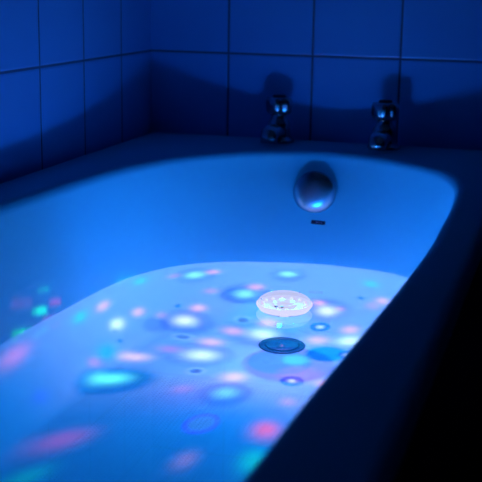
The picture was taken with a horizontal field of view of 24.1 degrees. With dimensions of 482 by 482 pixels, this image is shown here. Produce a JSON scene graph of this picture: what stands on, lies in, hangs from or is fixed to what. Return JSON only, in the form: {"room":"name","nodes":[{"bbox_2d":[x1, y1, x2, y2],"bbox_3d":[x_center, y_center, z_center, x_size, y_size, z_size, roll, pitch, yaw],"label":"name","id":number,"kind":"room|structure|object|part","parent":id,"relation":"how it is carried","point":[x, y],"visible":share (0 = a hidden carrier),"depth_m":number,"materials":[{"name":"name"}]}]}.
{"room":"bathroom","nodes":[
{"label":"bathroom","id":0,"kind":"room"},
{"bbox_2d":[0,0,150,183],"bbox_3d":[-0.629,-0.468,0.516,0.100,2.510,3.000,5,14,16],"label":"wall","id":1,"kind":"structure","parent":0,"point":[75,75],"depth_m":1.69,"materials":[{"name":"tile"}]},
{"bbox_2d":[151,0,481,149],"bbox_3d":[1.060,-0.692,1.607,2.700,2.510,0.100,5,14,16],"label":"wall","id":2,"kind":"structure","parent":0,"point":[216,64],"depth_m":1.93,"materials":[{"name":"tile"}]},
{"bbox_3d":[0.646,0.813,0.416,2.600,0.100,3.000,5,14,16],"label":"floor","id":3,"kind":"structure","parent":0,"visible":0},
{"bbox_2d":[0,132,481,481],"bbox_3d":[-0.106,0.280,1.201,0.641,0.559,1.734,5,14,16],"label":"bathtub","id":4,"kind":"object","parent":3,"relation":"on","point":[404,403],"visible":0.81,"depth_m":1.54,"materials":[{"name":"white ceramic"}]},
{"bbox_2d":[0,262,407,481],"bbox_3d":[-0.093,0.276,1.165,0.491,0.214,1.309,5,14,16],"label":"water","id":5,"kind":"object","parent":4,"relation":"in","point":[176,373],"visible":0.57,"depth_m":1.26,"materials":[{"name":"liquid"}]},
{"bbox_2d":[256,290,312,316],"bbox_3d":[0.058,0.086,1.501,0.075,0.036,0.076,5,14,16],"label":"light","id":6,"kind":"object","parent":5,"relation":"on","point":[282,303],"visible":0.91,"depth_m":1.48,"materials":[{"name":"white plastic"}]},
{"bbox_2d":[260,94,293,143],"bbox_3d":[0.058,-0.203,1.888,0.054,0.080,0.100,5,14,16],"label":"tap","id":7,"kind":"object","parent":4,"relation":"on","point":[277,130],"visible":1,"depth_m":1.89,"materials":[{"name":"silver metal"}]},
{"bbox_3d":[0.052,-0.179,1.878,0.033,0.030,0.068,5,14,16],"label":"spout","id":8,"kind":"part","parent":7,"relation":"part of","materials":[{"name":"silver metal"}]},
{"bbox_3d":[0.064,-0.228,1.905,0.042,0.029,0.042,-3,13,-15],"label":"handle","id":9,"kind":"part","parent":7,"relation":"part of","materials":[{"name":"silver metal"}]},
{"bbox_2d":[367,99,399,150],"bbox_3d":[0.229,-0.187,1.829,0.054,0.080,0.100,5,14,16],"label":"tap","id":10,"kind":"object","parent":4,"relation":"on","point":[383,136],"visible":1,"depth_m":1.83,"materials":[{"name":"silver metal"}]},
{"bbox_3d":[0.224,-0.162,1.819,0.033,0.030,0.068,5,14,16],"label":"spout","id":11,"kind":"part","parent":10,"relation":"part of","materials":[{"name":"silver metal"}]},
{"bbox_3d":[0.235,-0.212,1.846,0.042,0.029,0.042,-3,13,-15],"label":"handle","id":12,"kind":"part","parent":10,"relation":"part of","materials":[{"name":"silver metal"}]},
{"bbox_3d":[0.183,0.322,1.127,0.024,0.520,1.723,5,14,16],"label":"panel","id":13,"kind":"part","parent":4,"relation":"part of","materials":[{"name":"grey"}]}
]}

